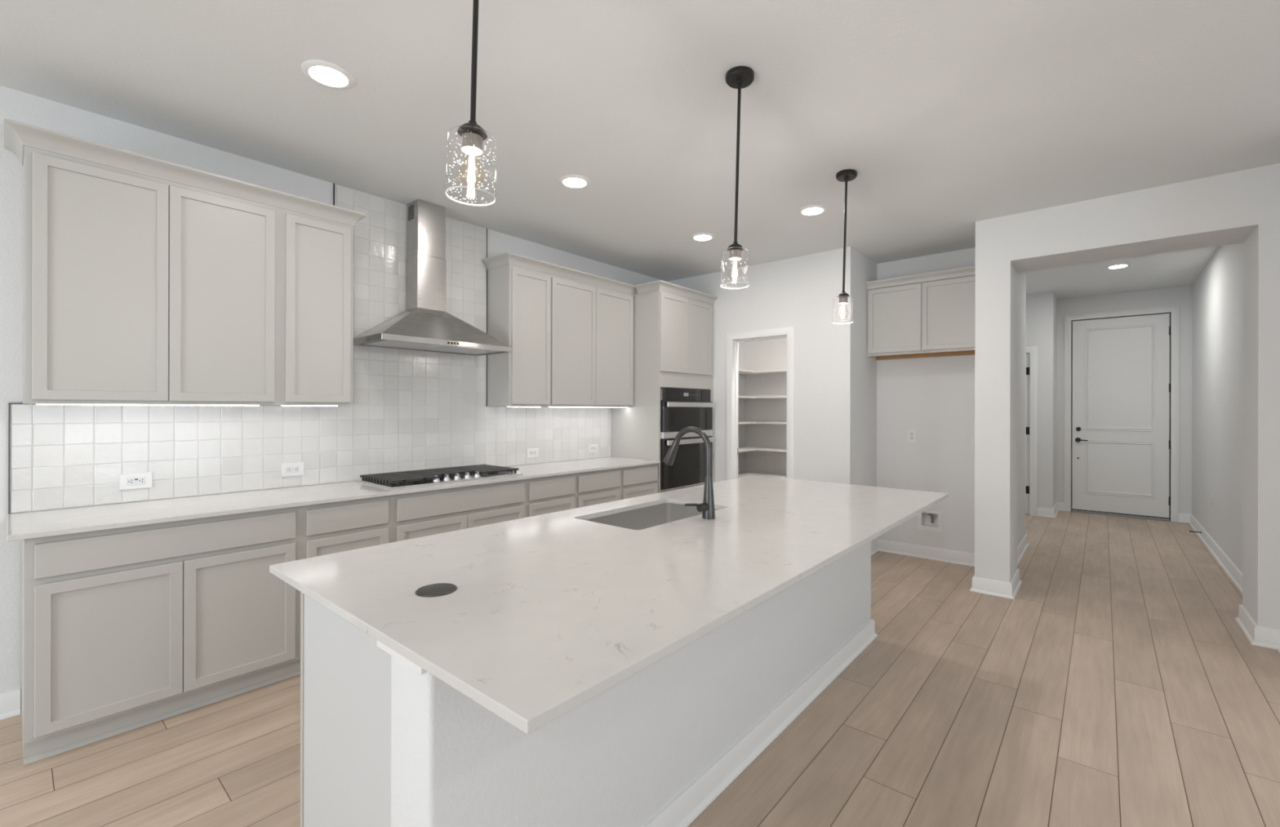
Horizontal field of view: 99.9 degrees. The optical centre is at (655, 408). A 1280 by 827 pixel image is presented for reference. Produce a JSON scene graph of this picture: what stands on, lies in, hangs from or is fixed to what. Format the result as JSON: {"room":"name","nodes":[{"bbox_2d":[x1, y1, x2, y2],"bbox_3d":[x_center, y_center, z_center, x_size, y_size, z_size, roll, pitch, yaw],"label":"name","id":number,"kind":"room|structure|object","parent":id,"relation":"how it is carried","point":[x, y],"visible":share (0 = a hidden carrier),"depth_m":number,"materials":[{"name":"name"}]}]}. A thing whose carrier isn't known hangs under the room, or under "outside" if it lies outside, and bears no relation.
{"room":"kitchen","nodes":[
{"label":"kitchen","id":0,"kind":"room"},
{"bbox_2d":[0,85,745,711],"bbox_3d":[-2.362,-0.031,3.232,0.140,2.842,11.350,0,0,40],"label":"wall","id":1,"kind":"structure","parent":0,"point":[15,105],"depth_m":2.47,"materials":[{"name":"white paint"}]},
{"bbox_2d":[0,688,20,719],"bbox_3d":[-4.381,1.330,0.674,0.030,0.109,4.638,0,0,40],"label":"baseboard","id":2,"kind":"structure","parent":1,"relation":"attached to","point":[10,701],"depth_m":2.43,"materials":[{"name":"white paint"}]},
{"bbox_2d":[22,145,279,404],"bbox_3d":[-2.486,-0.569,2.719,0.322,1.092,0.918,0,0,40],"label":"upper cabinet","id":3,"kind":"object","parent":1,"relation":"attached to","point":[138,288],"visible":1,"depth_m":2.55,"materials":[{"name":"grey paint"}]},
{"bbox_2d":[35,403,259,405],"bbox_3d":[-2.439,-0.028,2.651,0.040,0.022,0.809,0,0,40],"label":"strip light","id":4,"kind":"object","parent":3,"relation":"attached to","point":[35,403],"visible":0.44,"depth_m":2.59,"materials":[{"name":"white plastic"}]},
{"bbox_2d":[36,404,259,405],"bbox_3d":[-2.441,-0.019,2.652,0.036,0.005,0.801,0,0,40],"label":"diffuser","id":5,"kind":"object","parent":4,"relation":"attached to","point":[37,404],"depth_m":2.60,"materials":[{"name":"white plastic"}]},
{"bbox_2d":[4,117,366,226],"bbox_3d":[-2.349,-1.152,2.854,0.358,0.074,1.410,0,0,40],"label":"crown molding","id":6,"kind":"structure","parent":1,"relation":"attached to","point":[17,135],"depth_m":2.58,"materials":[{"name":"grey paint"}]},
{"bbox_2d":[8,183,611,514],"bbox_3d":[-1.685,-0.486,3.925,0.011,1.927,3.879,0,0,40],"label":"tile backsplash","id":7,"kind":"structure","parent":1,"relation":"attached to","point":[411,410],"depth_m":3.58,"materials":[{"name":"white tile"}]},
{"bbox_2d":[119,471,152,489],"bbox_3d":[-2.654,0.367,2.750,0.008,0.080,0.122,0,0,40],"label":"wall outlet","id":8,"kind":"object","parent":7,"relation":"attached to","point":[137,480],"visible":1,"depth_m":2.75,"materials":[{"name":"white plastic"}]},
{"bbox_2d":[126,476,145,484],"bbox_3d":[-2.652,0.367,2.748,0.003,0.036,0.068,0,0,40],"label":"receptacle","id":9,"kind":"object","parent":8,"relation":"attached to","point":[130,480],"depth_m":2.75,"materials":[{"name":"grey plastic"}]},
{"bbox_2d":[280,462,304,476],"bbox_3d":[-2.212,0.368,3.281,0.008,0.080,0.122,0,0,40],"label":"wall outlet","id":10,"kind":"object","parent":7,"relation":"attached to","point":[287,469],"visible":1,"depth_m":3.28,"materials":[{"name":"white plastic"}]},
{"bbox_2d":[286,466,299,472],"bbox_3d":[-2.210,0.368,3.279,0.003,0.036,0.068,0,0,40],"label":"receptacle","id":11,"kind":"object","parent":10,"relation":"attached to","point":[289,468],"depth_m":3.28,"materials":[{"name":"grey plastic"}]},
{"bbox_2d":[526,448,538,457],"bbox_3d":[-1.064,0.380,4.663,0.008,0.080,0.122,0,0,40],"label":"wall outlet","id":12,"kind":"object","parent":7,"relation":"attached to","point":[531,452],"visible":1,"depth_m":4.66,"materials":[{"name":"white plastic"}]},
{"bbox_2d":[529,450,536,455],"bbox_3d":[-1.062,0.380,4.661,0.003,0.036,0.068,0,0,40],"label":"receptacle","id":13,"kind":"object","parent":12,"relation":"attached to","point":[531,452],"depth_m":4.66,"materials":[{"name":"grey plastic"}]},
{"bbox_2d":[588,444,597,453],"bbox_3d":[-0.603,0.381,5.216,0.008,0.080,0.122,0,0,40],"label":"wall outlet","id":14,"kind":"object","parent":7,"relation":"attached to","point":[592,447],"visible":1,"depth_m":5.21,"materials":[{"name":"white plastic"}]},
{"bbox_2d":[279,208,353,405],"bbox_3d":[-2.071,-0.568,3.218,0.322,1.092,0.380,0,0,40],"label":"upper cabinet","id":15,"kind":"object","parent":1,"relation":"attached to","point":[316,301],"visible":0.9,"depth_m":3.11,"materials":[{"name":"grey paint"}]},
{"bbox_2d":[280,404,337,406],"bbox_3d":[-2.023,-0.027,3.151,0.040,0.022,0.290,0,0,40],"label":"strip light","id":16,"kind":"object","parent":15,"relation":"attached to","point":[281,405],"visible":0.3,"depth_m":3.12,"materials":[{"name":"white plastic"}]},
{"bbox_2d":[352,199,511,355],"bbox_3d":[-1.527,-0.935,3.752,0.452,1.030,0.931,0,0,40],"label":"range hood","id":17,"kind":"object","parent":1,"relation":"attached to","point":[425,325],"visible":0.99,"depth_m":3.75,"materials":[{"name":"silver metal"}]},
{"bbox_2d":[408,204,413,220],"bbox_3d":[-1.714,-1.376,3.771,0.080,0.093,0.002,0,0,40],"label":"vent grille","id":18,"kind":"object","parent":17,"relation":"attached to","point":[411,207],"depth_m":3.77,"materials":[{"name":"grey metal"}]},
{"bbox_2d":[487,264,551,406],"bbox_3d":[-1.105,-0.566,4.379,0.322,1.092,0.406,0,0,40],"label":"upper cabinet","id":19,"kind":"object","parent":1,"relation":"attached to","point":[519,298],"visible":0.97,"depth_m":4.25,"materials":[{"name":"grey paint"}]},
{"bbox_2d":[508,406,540,407],"bbox_3d":[-1.054,-0.025,4.316,0.040,0.022,0.310,0,0,40],"label":"strip light","id":20,"kind":"object","parent":19,"relation":"attached to","point":[508,406],"visible":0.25,"depth_m":4.30,"materials":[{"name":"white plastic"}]},
{"bbox_2d":[550,274,633,407],"bbox_3d":[-0.650,-0.565,4.926,0.322,1.092,1.018,0,0,40],"label":"upper cabinet","id":21,"kind":"object","parent":1,"relation":"attached to","point":[592,326],"visible":0.9,"depth_m":4.78,"materials":[{"name":"grey paint"}]},
{"bbox_2d":[481,251,635,294],"bbox_3d":[-0.778,-1.148,4.734,0.346,0.074,1.478,0,0,40],"label":"crown molding","id":22,"kind":"structure","parent":21,"relation":"attached to","point":[506,258],"depth_m":4.44,"materials":[{"name":"grey paint"}]},
{"bbox_2d":[548,406,628,408],"bbox_3d":[-0.583,-0.024,4.883,0.040,0.022,0.965,0,0,40],"label":"strip light","id":23,"kind":"object","parent":21,"relation":"attached to","point":[548,406],"visible":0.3,"depth_m":4.69,"materials":[{"name":"white plastic"}]},
{"bbox_2d":[0,0,1279,281],"bbox_3d":[1.452,-1.514,0.063,10.052,0.140,11.350,0,0,40],"label":"ceiling","id":24,"kind":"structure","parent":0,"point":[949,116],"depth_m":2.51,"materials":[{"name":"white paint"}]},
{"bbox_2d":[301,59,355,88],"bbox_3d":[-1.418,-1.445,2.335,0.202,0.010,0.202,0,0,40],"label":"recessed light","id":25,"kind":"object","parent":24,"relation":"in","point":[327,74],"visible":1,"depth_m":2.32,"materials":[{"name":"white paint"}]},
{"bbox_2d":[308,66,347,86],"bbox_3d":[-1.418,-1.446,2.335,0.146,0.008,0.146,0,0,40],"label":"diffuser","id":26,"kind":"object","parent":25,"relation":"attached to","point":[326,76],"depth_m":2.33,"materials":[{"name":"white plastic"}]},
{"bbox_2d":[445,0,496,205],"bbox_3d":[-0.454,-0.991,1.357,0.123,0.914,0.123,1,0,40],"label":"pendant lamp","id":27,"kind":"object","parent":24,"relation":"hanging from","point":[473,135],"visible":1,"depth_m":1.35,"materials":[{"name":"black metal"}]},
{"bbox_2d":[461,132,482,155],"bbox_3d":[-0.462,-0.667,1.357,0.051,0.035,0.051,1,0,40],"label":"socket","id":28,"kind":"object","parent":27,"relation":"attached to","point":[467,147],"depth_m":1.34,"materials":[{"name":"grey"}]},
{"bbox_2d":[558,174,591,188],"bbox_3d":[-0.515,-1.443,3.426,0.202,0.010,0.202,0,0,40],"label":"recessed light","id":29,"kind":"object","parent":24,"relation":"in","point":[572,181],"visible":1,"depth_m":3.41,"materials":[{"name":"white paint"}]},
{"bbox_2d":[563,177,586,187],"bbox_3d":[-0.515,-1.444,3.426,0.146,0.008,0.146,0,0,40],"label":"diffuser","id":30,"kind":"object","parent":29,"relation":"attached to","point":[567,182],"depth_m":3.42,"materials":[{"name":"white plastic"}]},
{"bbox_2d":[690,232,715,240],"bbox_3d":[0.395,-1.441,4.520,0.202,0.010,0.202,0,0,40],"label":"recessed light","id":31,"kind":"object","parent":24,"relation":"in","point":[702,236],"visible":1,"depth_m":4.50,"materials":[{"name":"white paint"}]},
{"bbox_2d":[693,235,711,240],"bbox_3d":[0.395,-1.442,4.520,0.146,0.008,0.146,0,0,40],"label":"diffuser","id":32,"kind":"object","parent":31,"relation":"attached to","point":[697,237],"depth_m":4.52,"materials":[{"name":"white plastic"}]},
{"bbox_2d":[720,66,754,288],"bbox_3d":[0.353,-0.989,2.329,0.123,0.914,0.123,1,0,40],"label":"pendant lamp","id":33,"kind":"object","parent":24,"relation":"hanging from","point":[739,77],"visible":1,"depth_m":2.32,"materials":[{"name":"black metal"}]},
{"bbox_2d":[728,249,741,261],"bbox_3d":[0.344,-0.665,2.329,0.051,0.035,0.051,1,0,40],"label":"socket","id":34,"kind":"object","parent":33,"relation":"attached to","point":[736,254],"depth_m":2.31,"materials":[{"name":"grey"}]},
{"bbox_2d":[798,204,826,215],"bbox_3d":[1.141,-1.440,3.910,0.202,0.010,0.202,0,0,40],"label":"recessed light","id":35,"kind":"object","parent":24,"relation":"in","point":[813,210],"visible":1,"depth_m":3.89,"materials":[{"name":"white paint"}]},
{"bbox_2d":[802,208,822,214],"bbox_3d":[1.141,-1.440,3.910,0.146,0.008,0.146,0,0,40],"label":"diffuser","id":36,"kind":"object","parent":35,"relation":"attached to","point":[805,211],"depth_m":3.91,"materials":[{"name":"white plastic"}]},
{"bbox_2d":[832,168,857,324],"bbox_3d":[1.159,-0.988,3.301,0.123,0.914,0.123,1,0,40],"label":"pendant lamp","id":37,"kind":"object","parent":24,"relation":"hanging from","point":[848,175],"visible":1,"depth_m":3.29,"materials":[{"name":"black metal"}]},
{"bbox_2d":[839,297,847,304],"bbox_3d":[1.151,-0.663,3.300,0.051,0.035,0.051,1,0,40],"label":"socket","id":38,"kind":"object","parent":37,"relation":"attached to","point":[842,301],"depth_m":3.28,"materials":[{"name":"grey"}]},
{"bbox_2d":[0,510,1279,826],"bbox_3d":[2.349,1.450,1.231,10.156,0.100,14.300,0,0,40],"label":"floor","id":39,"kind":"structure","parent":0,"point":[1120,684],"depth_m":2.33,"materials":[{"name":"brown wood"}]},
{"bbox_2d":[21,506,300,764],"bbox_3d":[-2.364,0.944,2.620,0.618,0.891,0.930,0,0,40],"label":"base cabinet","id":40,"kind":"object","parent":39,"relation":"on","point":[123,629],"visible":0.96,"depth_m":2.35,"materials":[{"name":"grey paint"}]},
{"bbox_2d":[6,456,660,541],"bbox_3d":[-1.444,0.488,3.721,0.648,0.022,3.884,0,0,40],"label":"countertop","id":41,"kind":"structure","parent":40,"relation":"on","point":[35,524],"depth_m":2.72,"materials":[{"name":"white stone"}]},
{"bbox_2d":[357,464,522,488],"bbox_3d":[-1.465,0.455,3.732,0.500,0.046,0.942,0,0,40],"label":"gas cooktop","id":42,"kind":"object","parent":41,"relation":"in","point":[393,480],"visible":1,"depth_m":3.60,"materials":[{"name":"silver metal"}]},
{"bbox_2d":[297,495,391,675],"bbox_3d":[-1.917,0.945,3.158,0.618,0.890,0.468,0,0,40],"label":"base cabinet","id":43,"kind":"object","parent":39,"relation":"on","point":[326,528],"visible":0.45,"depth_m":2.94,"materials":[{"name":"grey paint"}]},
{"bbox_2d":[391,479,525,542],"bbox_3d":[-1.463,0.946,3.704,0.618,0.890,0.952,0,0,40],"label":"base cabinet","id":44,"kind":"object","parent":39,"relation":"on","point":[428,513],"visible":0.35,"depth_m":3.44,"materials":[{"name":"grey paint"}]},
{"bbox_2d":[525,473,575,517],"bbox_3d":[-1.006,0.947,4.253,0.618,0.890,0.476,0,0,40],"label":"base cabinet","id":45,"kind":"object","parent":39,"relation":"on","point":[551,494],"visible":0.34,"depth_m":4.03,"materials":[{"name":"grey paint"}]},
{"bbox_2d":[300,541,877,826],"bbox_3d":[0.131,0.950,2.483,0.841,0.890,2.872,0,0,40],"label":"kitchen island","id":46,"kind":"object","parent":39,"relation":"on","point":[385,741],"visible":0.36,"depth_m":1.57,"materials":[{"name":"greige paint"},{"name":"white quartz"},{"name":"white paint"}]},
{"bbox_2d":[269,475,948,733],"bbox_3d":[0.253,0.494,2.382,1.288,0.022,2.960,0,0,40],"label":"island countertop","id":47,"kind":"structure","parent":46,"relation":"on","point":[547,613],"depth_m":1.53,"materials":[{"name":"white stone"}]},
{"bbox_2d":[414,582,457,596],"bbox_3d":[-0.582,0.479,1.430,0.104,0.004,0.104,0,0,40],"label":"outlet","id":48,"kind":"object","parent":47,"relation":"on","point":[440,588],"visible":1,"depth_m":1.42,"materials":[{"name":"grey metal"}]},
{"bbox_2d":[586,502,717,529],"bbox_3d":[-0.002,0.625,2.527,0.412,0.239,0.705,0,0,40],"label":"sink","id":49,"kind":"object","parent":47,"relation":"in","point":[641,518],"visible":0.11,"depth_m":2.79,"materials":[{"name":"silver metal"}]},
{"bbox_2d":[662,426,715,519],"bbox_3d":[0.106,0.281,2.407,0.281,0.404,0.194,0,0,40],"label":"kitchen faucet","id":50,"kind":"object","parent":47,"relation":"on","point":[707,507],"visible":1,"depth_m":2.38,"materials":[{"name":"grey metal"}]},
{"bbox_2d":[575,467,620,507],"bbox_3d":[-0.689,0.947,4.634,0.618,0.890,0.516,0,0,40],"label":"base cabinet","id":51,"kind":"object","parent":39,"relation":"on","point":[598,486],"visible":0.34,"depth_m":4.41,"materials":[{"name":"grey paint"}]},
{"bbox_2d":[620,463,657,499],"bbox_3d":[-0.365,0.948,5.024,0.618,0.890,0.498,0,0,40],"label":"base cabinet","id":52,"kind":"object","parent":39,"relation":"on","point":[639,480],"visible":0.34,"depth_m":4.81,"materials":[{"name":"grey paint"}]},
{"bbox_2d":[611,280,718,493],"bbox_3d":[0.085,0.105,5.528,0.686,2.579,0.960,0,0,40],"label":"tall cabinet","id":53,"kind":"object","parent":39,"relation":"on","point":[673,331],"visible":0.56,"depth_m":5.19,"materials":[{"name":"grey paint"}]},
{"bbox_2d":[660,387,714,491],"bbox_3d":[0.163,0.284,5.474,0.516,0.974,0.822,0,0,40],"label":"wall oven","id":54,"kind":"object","parent":53,"relation":"in","point":[680,408],"visible":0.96,"depth_m":5.26,"materials":[{"name":"black glass"}]},
{"bbox_2d":[969,533,1029,599],"bbox_3d":[3.171,1.346,4.825,0.288,0.109,2.021,0,0,40],"label":"baseboard","id":55,"kind":"object","parent":39,"relation":"on","point":[983,585],"visible":0.63,"depth_m":4.09,"materials":[{"name":"white paint"}]},
{"bbox_2d":[745,337,786,474],"bbox_3d":[2.038,-0.022,6.875,1.968,2.842,0.120,0,0,40],"label":"wall","id":56,"kind":"structure","parent":0,"point":[771,354],"depth_m":7.25,"materials":[{"name":"white paint"}]},
{"bbox_2d":[737,471,786,478],"bbox_3d":[1.555,0.870,6.300,1.961,0.018,1.379,0,0,40],"label":"shelf","id":57,"kind":"object","parent":56,"relation":"attached to","point":[744,473],"visible":0.15,"depth_m":7.05,"materials":[{"name":"white paint"}]},
{"bbox_2d":[737,446,786,452],"bbox_3d":[1.556,0.528,6.300,1.961,0.018,1.379,0,0,40],"label":"shelf","id":58,"kind":"object","parent":56,"relation":"attached to","point":[741,449],"visible":0.3,"depth_m":6.92,"materials":[{"name":"white paint"}]},
{"bbox_2d":[737,421,786,424],"bbox_3d":[1.556,0.179,6.300,1.961,0.018,1.379,0,0,40],"label":"shelf","id":59,"kind":"object","parent":56,"relation":"attached to","point":[739,422],"visible":0.3,"depth_m":6.87,"materials":[{"name":"white paint"}]},
{"bbox_2d":[737,395,786,398],"bbox_3d":[1.557,-0.151,6.300,1.961,0.018,1.379,0,0,40],"label":"shelf","id":60,"kind":"object","parent":56,"relation":"attached to","point":[739,397],"visible":0.3,"depth_m":6.90,"materials":[{"name":"white paint"}]},
{"bbox_2d":[738,368,786,374],"bbox_3d":[1.558,-0.482,6.300,1.961,0.018,1.379,0,0,40],"label":"shelf","id":61,"kind":"object","parent":56,"relation":"attached to","point":[740,371],"visible":0.3,"depth_m":6.95,"materials":[{"name":"white paint"}]},
{"bbox_2d":[854,249,876,542],"bbox_3d":[1.993,-0.022,5.191,0.115,2.842,0.729,0,0,40],"label":"wall","id":62,"kind":"structure","parent":0,"point":[865,269],"depth_m":5.05,"materials":[{"name":"white paint"}]},
{"bbox_2d":[876,247,975,553],"bbox_3d":[2.606,-0.021,5.080,0.971,2.842,0.115,0,0,40],"label":"wall niche","id":63,"kind":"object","parent":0,"point":[934,397],"visible":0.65,"depth_m":5.03,"materials":[{"name":"white paint"}]},
{"bbox_2d":[907,429,916,442],"bbox_3d":[2.445,0.257,5.134,0.080,0.124,0.008,0,0,40],"label":"wall outlet","id":64,"kind":"object","parent":63,"relation":"attached to","point":[912,433],"visible":1,"depth_m":5.13,"materials":[{"name":"white plastic"}]},
{"bbox_2d":[909,432,913,439],"bbox_3d":[2.443,0.257,5.132,0.036,0.068,0.003,0,0,40],"label":"receptacle","id":65,"kind":"object","parent":64,"relation":"attached to","point":[911,434],"depth_m":5.13,"materials":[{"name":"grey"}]},
{"bbox_2d":[865,266,975,359],"bbox_3d":[2.464,-0.843,4.907,0.968,0.717,0.335,0,0,40],"label":"upper cabinet","id":66,"kind":"object","parent":63,"relation":"attached to","point":[932,314],"visible":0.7,"depth_m":4.81,"materials":[{"name":"grey paint"}]},
{"bbox_2d":[871,538,974,566],"bbox_3d":[2.124,1.344,5.040,1.653,0.109,0.618,0,0,2],"label":"baseboard","id":67,"kind":"structure","parent":63,"relation":"attached to","point":[893,547],"depth_m":5.05,"materials":[{"name":"white paint"}]},
{"bbox_2d":[917,510,942,532],"bbox_3d":[2.585,1.043,5.059,0.216,0.186,0.069,0,0,40],"label":"water supply box","id":68,"kind":"object","parent":63,"relation":"attached to","point":[928,520],"visible":0.96,"depth_m":5.06,"materials":[{"name":"white plastic"}]},
{"bbox_2d":[666,163,1279,630],"bbox_3d":[2.036,-0.022,4.795,4.624,2.842,0.459,0,0,40],"label":"wall","id":69,"kind":"structure","parent":0,"point":[1240,206],"depth_m":4.02,"materials":[{"name":"white paint"}]},
{"bbox_2d":[725,326,794,479],"bbox_3d":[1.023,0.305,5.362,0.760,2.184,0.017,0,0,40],"label":"trim","id":70,"kind":"structure","parent":69,"relation":"attached to","point":[789,331],"depth_m":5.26,"materials":[{"name":"white paint"}]},
{"bbox_2d":[1017,271,1026,546],"bbox_3d":[3.288,-0.068,5.029,0.144,2.939,1.502,0,0,40],"label":"wall","id":71,"kind":"structure","parent":0,"point":[1021,276],"depth_m":5.29,"materials":[{"name":"white paint"}]},
{"bbox_2d":[1026,292,1041,514],"bbox_3d":[4.459,-0.065,7.646,1.680,2.939,0.120,0,0,40],"label":"wall","id":72,"kind":"structure","parent":0,"point":[1033,300],"depth_m":7.09,"materials":[{"name":"white paint"}]},
{"bbox_2d":[1025,353,1029,513],"bbox_3d":[4.684,0.326,7.437,0.808,2.133,0.053,0,0,40],"label":"door","id":73,"kind":"structure","parent":72,"relation":"in","point":[1027,373],"depth_m":7.19,"materials":[{"name":"white paint"}]},
{"bbox_2d":[1026,352,1030,395],"bbox_3d":[4.693,0.322,7.452,0.840,2.165,0.119,0,0,40],"label":"trim","id":74,"kind":"structure","parent":72,"relation":"attached to","point":[1026,353],"depth_m":7.15,"materials":[{"name":"white paint"}]},
{"bbox_2d":[1026,346,1037,515],"bbox_3d":[4.649,0.288,7.399,0.978,2.234,0.017,0,0,40],"label":"trim","id":75,"kind":"structure","parent":72,"relation":"attached to","point":[1033,350],"depth_m":7.10,"materials":[{"name":"white paint"}]},
{"bbox_2d":[1041,290,1056,508],"bbox_3d":[5.330,-0.064,7.287,0.120,2.939,0.681,0,0,40],"label":"wall","id":76,"kind":"structure","parent":0,"point":[1048,298],"depth_m":7.04,"materials":[{"name":"white paint"}]},
{"bbox_2d":[1036,502,1064,517],"bbox_3d":[5.336,1.351,7.259,0.732,0.109,0.196,0,0,-45],"label":"baseboard","id":77,"kind":"structure","parent":76,"relation":"attached to","point":[1042,512],"depth_m":7.05,"materials":[{"name":"white paint"}]},
{"bbox_2d":[1026,245,1220,299],"bbox_3d":[4.145,-1.595,6.108,3.360,0.120,4.253,0,0,40],"label":"ceiling","id":78,"kind":"structure","parent":0,"point":[1183,268],"depth_m":6.18,"materials":[{"name":"white paint"}]},
{"bbox_2d":[1106,263,1130,268],"bbox_3d":[4.955,-1.529,5.767,0.202,0.010,0.202,0,0,40],"label":"recessed light","id":79,"kind":"object","parent":78,"relation":"in","point":[1118,265],"visible":1,"depth_m":5.75,"materials":[{"name":"white paint"}]},
{"bbox_2d":[1109,265,1126,268],"bbox_3d":[4.955,-1.529,5.767,0.146,0.008,0.146,0,0,40],"label":"diffuser","id":80,"kind":"object","parent":79,"relation":"attached to","point":[1110,266],"depth_m":5.76,"materials":[{"name":"white plastic"}]},
{"bbox_2d":[1056,284,1191,519],"bbox_3d":[6.110,-0.062,7.172,1.465,2.939,0.140,0,0,40],"label":"wall","id":81,"kind":"structure","parent":0,"point":[1181,296],"depth_m":6.95,"materials":[{"name":"white paint"}]},
{"bbox_2d":[1071,509,1169,520],"bbox_3d":[6.123,1.396,7.119,0.979,0.021,0.140,0,0,40],"label":"threshold","id":82,"kind":"object","parent":81,"relation":"attached to","point":[1073,510],"depth_m":7.05,"materials":[{"name":"grey"}]},
{"bbox_2d":[1071,313,1170,519],"bbox_3d":[6.110,0.089,7.090,0.984,2.592,0.110,0,0,40],"label":"door","id":83,"kind":"structure","parent":81,"relation":"in","point":[1121,442],"depth_m":7.08,"materials":[{"name":"white paint"}]},
{"bbox_2d":[1063,305,1179,521],"bbox_3d":[6.095,0.056,7.082,1.147,2.702,0.017,0,0,40],"label":"trim","id":84,"kind":"structure","parent":81,"relation":"attached to","point":[1175,310],"depth_m":6.87,"materials":[{"name":"white paint"}]},
{"bbox_2d":[1191,242,1243,573],"bbox_3d":[5.090,-0.064,4.710,0.115,2.939,5.151,0,0,40],"label":"wall","id":85,"kind":"structure","parent":0,"point":[1217,292],"depth_m":5.09,"materials":[{"name":"white paint"}]},
{"bbox_2d":[1210,494,1212,507],"bbox_3d":[5.594,0.930,5.417,0.008,0.120,0.076,0,0,40],"label":"wall outlet","id":86,"kind":"object","parent":85,"relation":"attached to","point":[1211,495],"visible":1,"depth_m":5.40,"materials":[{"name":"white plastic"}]},
{"bbox_2d":[1178,512,1279,653],"bbox_3d":[4.903,1.350,4.707,0.164,0.109,5.191,0,0,40],"label":"baseboard","id":87,"kind":"structure","parent":85,"relation":"attached to","point":[1268,637],"depth_m":4.16,"materials":[{"name":"white paint"}]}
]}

